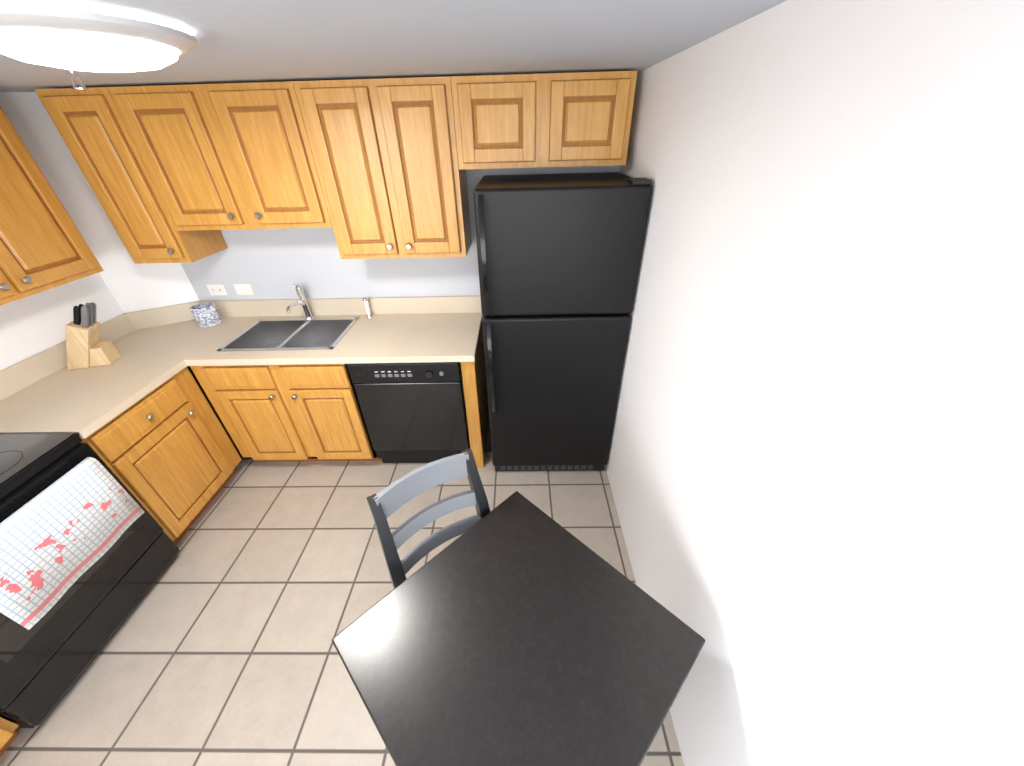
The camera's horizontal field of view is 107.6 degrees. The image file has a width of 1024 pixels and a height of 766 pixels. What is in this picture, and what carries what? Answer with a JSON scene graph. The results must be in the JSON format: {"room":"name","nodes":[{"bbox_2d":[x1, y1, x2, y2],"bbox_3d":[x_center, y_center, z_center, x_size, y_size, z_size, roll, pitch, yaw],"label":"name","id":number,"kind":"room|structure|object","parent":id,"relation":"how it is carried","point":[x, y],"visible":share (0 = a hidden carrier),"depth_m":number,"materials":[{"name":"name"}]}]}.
{"room":"kitchen","nodes":[
{"label":"kitchen","id":0,"kind":"room"},
{"bbox_2d":[0,273,123,369],"bbox_3d":[-2.572,0.861,0.375,0.050,2.170,5.294,-1,34,1],"label":"wall","id":1,"kind":"structure","parent":0,"point":[32,325],"depth_m":2.03,"materials":[{"name":"white paint"}]},
{"bbox_2d":[0,107,103,305],"bbox_3d":[-2.359,-0.701,1.472,0.366,0.785,0.831,-1,34,1],"label":"upper cabinet","id":2,"kind":"object","parent":1,"relation":"attached to","point":[44,246],"visible":1,"depth_m":1.72,"materials":[{"name":"brown wood"}]},
{"bbox_2d":[0,92,199,312],"bbox_3d":[-2.344,-0.559,2.487,0.355,2.170,0.200,-1,34,1],"label":"wall","id":3,"kind":"structure","parent":0,"point":[132,286],"depth_m":2.17,"materials":[{"name":"white paint"}]},
{"bbox_2d":[0,420,683,765],"bbox_3d":[-0.947,1.761,0.958,3.250,0.050,5.394,-1,34,1],"label":"floor","id":4,"kind":"structure","parent":0,"point":[269,584],"depth_m":1.81,"materials":[{"name":"tile"}]},
{"bbox_2d":[0,717,19,756],"bbox_3d":[-2.203,1.173,1.045,0.639,0.888,0.504,-1,34,1],"label":"base cabinet","id":5,"kind":"object","parent":4,"relation":"on","point":[8,734],"visible":0.97,"depth_m":1.38,"materials":[{"name":"brown wood"}]},
{"bbox_2d":[0,433,179,727],"bbox_3d":[-2.142,0.685,1.483,0.744,1.210,0.754,-1,34,1],"label":"stove","id":6,"kind":"object","parent":4,"relation":"on","point":[89,549],"visible":1,"depth_m":1.52,"materials":[{"name":"black metal"}]},
{"bbox_2d":[0,457,144,629],"bbox_3d":[-1.803,0.612,1.490,0.064,0.367,0.514,-1,34,1],"label":"towel","id":7,"kind":"object","parent":6,"relation":"hanging from","point":[49,542],"depth_m":1.47,"materials":[{"name":"white fabric"}]},
{"bbox_2d":[80,366,241,544],"bbox_3d":[-2.175,0.434,2.161,0.668,0.874,0.637,-1,34,1],"label":"base cabinet","id":8,"kind":"object","parent":4,"relation":"on","point":[167,453],"visible":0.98,"depth_m":2.07,"materials":[{"name":"brown wood"}]},
{"bbox_2d":[187,364,381,461],"bbox_3d":[-1.414,0.093,2.639,0.946,0.874,0.643,-1,34,1],"label":"base cabinet","id":9,"kind":"object","parent":4,"relation":"on","point":[291,412],"visible":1,"depth_m":2.35,"materials":[{"name":"brown wood"}]},
{"bbox_2d":[0,283,482,438],"bbox_3d":[-1.366,-0.183,2.098,2.308,0.442,1.237,-1,34,1],"label":"countertop","id":10,"kind":"structure","parent":9,"relation":"on","point":[44,391],"depth_m":2.24,"materials":[{"name":"laminate"}]},
{"bbox_2d":[65,302,120,369],"bbox_3d":[-2.337,-0.261,2.037,0.261,0.341,0.110,-9,35,-11],"label":"knife block","id":11,"kind":"object","parent":10,"relation":"on","point":[86,347],"visible":1,"depth_m":2.03,"materials":[{"name":"brown wood"}]},
{"bbox_2d":[190,302,222,327],"bbox_3d":[-2.044,-0.457,2.510,0.140,0.128,0.140,-1,34,1],"label":"canister","id":12,"kind":"object","parent":10,"relation":"on","point":[206,314],"visible":1,"depth_m":2.48,"materials":[{"name":"white ceramic"}]},
{"bbox_2d":[216,316,360,373],"bbox_3d":[-1.393,-0.254,2.446,0.694,0.174,0.474,-1,34,1],"label":"sink","id":13,"kind":"object","parent":10,"relation":"in","point":[286,333],"depth_m":2.55,"materials":[{"name":"silver metal"}]},
{"bbox_2d":[285,283,372,319],"bbox_3d":[-1.195,-0.510,2.426,0.467,0.272,0.243,-1,34,1],"label":"faucet","id":14,"kind":"object","parent":10,"relation":"on","point":[318,309],"depth_m":2.57,"materials":[{"name":"silver metal"}]},
{"bbox_2d":[347,362,469,462],"bbox_3d":[-0.613,0.090,2.612,0.639,0.872,0.620,-1,34,1],"label":"dishwasher","id":15,"kind":"object","parent":4,"relation":"on","point":[413,412],"visible":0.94,"depth_m":2.31,"materials":[{"name":"black metal"}]},
{"bbox_2d":[366,448,489,588],"bbox_3d":[-0.146,0.828,1.376,0.430,1.000,0.558,-23,39,-28],"label":"chair","id":16,"kind":"object","parent":4,"relation":"on","point":[387,502],"visible":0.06,"depth_m":1.33,"materials":[{"name":"grey paint"}]},
{"bbox_2d":[460,325,488,466],"bbox_3d":[-0.244,0.064,2.634,0.081,0.874,0.594,-1,34,1],"label":"end panel","id":17,"kind":"object","parent":4,"relation":"on","point":[474,379],"visible":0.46,"depth_m":2.44,"materials":[{"name":"brown wood"}]},
{"bbox_2d":[332,491,704,765],"bbox_3d":[0.022,1.038,1.269,0.750,0.760,0.750,-29,43,-35],"label":"dining table","id":18,"kind":"object","parent":4,"relation":"on","point":[516,628],"visible":1,"depth_m":1.03,"materials":[{"name":"black wood"}]},
{"bbox_2d":[473,172,652,470],"bbox_3d":[0.237,-0.272,2.309,0.765,1.770,0.704,-1,34,1],"label":"fridge","id":19,"kind":"object","parent":4,"relation":"on","point":[559,257],"visible":1,"depth_m":1.89,"materials":[{"name":"black metal"}]},
{"bbox_2d":[0,0,786,91],"bbox_3d":[-0.998,-0.083,-0.276,3.250,0.050,5.394,-1,34,1],"label":"ceiling","id":20,"kind":"structure","parent":0,"point":[246,41],"depth_m":1.04,"materials":[{"name":"grey paint"}]},
{"bbox_2d":[65,69,88,90],"bbox_3d":[-1.357,-0.955,1.158,0.080,0.080,0.080,-1,34,1],"label":"sprinkler","id":21,"kind":"object","parent":20,"relation":"attached to","point":[69,73],"visible":0.52,"depth_m":1.16,"materials":[{"name":"silver metal"}]},
{"bbox_2d":[0,0,197,72],"bbox_3d":[-0.958,-0.758,0.847,0.430,0.080,0.430,-1,34,1],"label":"ceiling light","id":22,"kind":"object","parent":20,"relation":"attached to","point":[71,35],"visible":1,"depth_m":0.76,"materials":[{"name":"white"}]},
{"bbox_2d":[181,165,619,300],"bbox_3d":[-0.946,-0.648,2.561,3.250,2.170,0.050,-1,34,1],"label":"wall","id":23,"kind":"structure","parent":0,"point":[270,263],"depth_m":2.46,"materials":[{"name":"grey paint"}]},
{"bbox_2d":[34,87,227,263],"bbox_3d":[-1.991,-1.083,2.028,0.334,0.785,0.366,-1,34,1],"label":"upper cabinet","id":24,"kind":"object","parent":23,"relation":"attached to","point":[94,133],"visible":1,"depth_m":1.89,"materials":[{"name":"brown wood"}]},
{"bbox_2d":[206,284,227,295],"bbox_3d":[-2.005,-0.632,2.549,0.116,0.076,0.008,-1,34,1],"label":"electrical outlet","id":25,"kind":"object","parent":23,"relation":"attached to","point":[216,289],"visible":1,"depth_m":2.54,"materials":[{"name":"white plastic"}]},
{"bbox_2d":[107,81,331,230],"bbox_3d":[-1.399,-1.162,1.968,0.850,0.615,0.366,-1,34,1],"label":"upper cabinet","id":26,"kind":"object","parent":23,"relation":"attached to","point":[229,156],"visible":1,"depth_m":1.82,"materials":[{"name":"brown wood"}]},
{"bbox_2d":[233,284,254,294],"bbox_3d":[-1.821,-0.635,2.546,0.116,0.076,0.006,-1,34,1],"label":"light switch","id":27,"kind":"object","parent":23,"relation":"attached to","point":[243,289],"visible":1,"depth_m":2.54,"materials":[{"name":"white plastic"}]},
{"bbox_2d":[293,76,471,258],"bbox_3d":[-0.617,-1.102,1.999,0.707,0.785,0.366,-1,34,1],"label":"upper cabinet","id":28,"kind":"object","parent":23,"relation":"attached to","point":[392,178],"visible":1,"depth_m":1.84,"materials":[{"name":"brown wood"}]},
{"bbox_2d":[451,71,636,169],"bbox_3d":[0.145,-1.297,1.876,0.823,0.360,0.337,-1,34,1],"label":"upper cabinet","id":29,"kind":"object","parent":23,"relation":"attached to","point":[577,119],"visible":1,"depth_m":1.73,"materials":[{"name":"brown wood"}]},
{"bbox_2d":[605,0,1023,765],"bbox_3d":[0.627,0.817,0.307,0.050,2.170,5.294,-1,34,1],"label":"wall","id":30,"kind":"structure","parent":0,"point":[815,468],"depth_m":0.69,"materials":[{"name":"white paint"}]}
]}

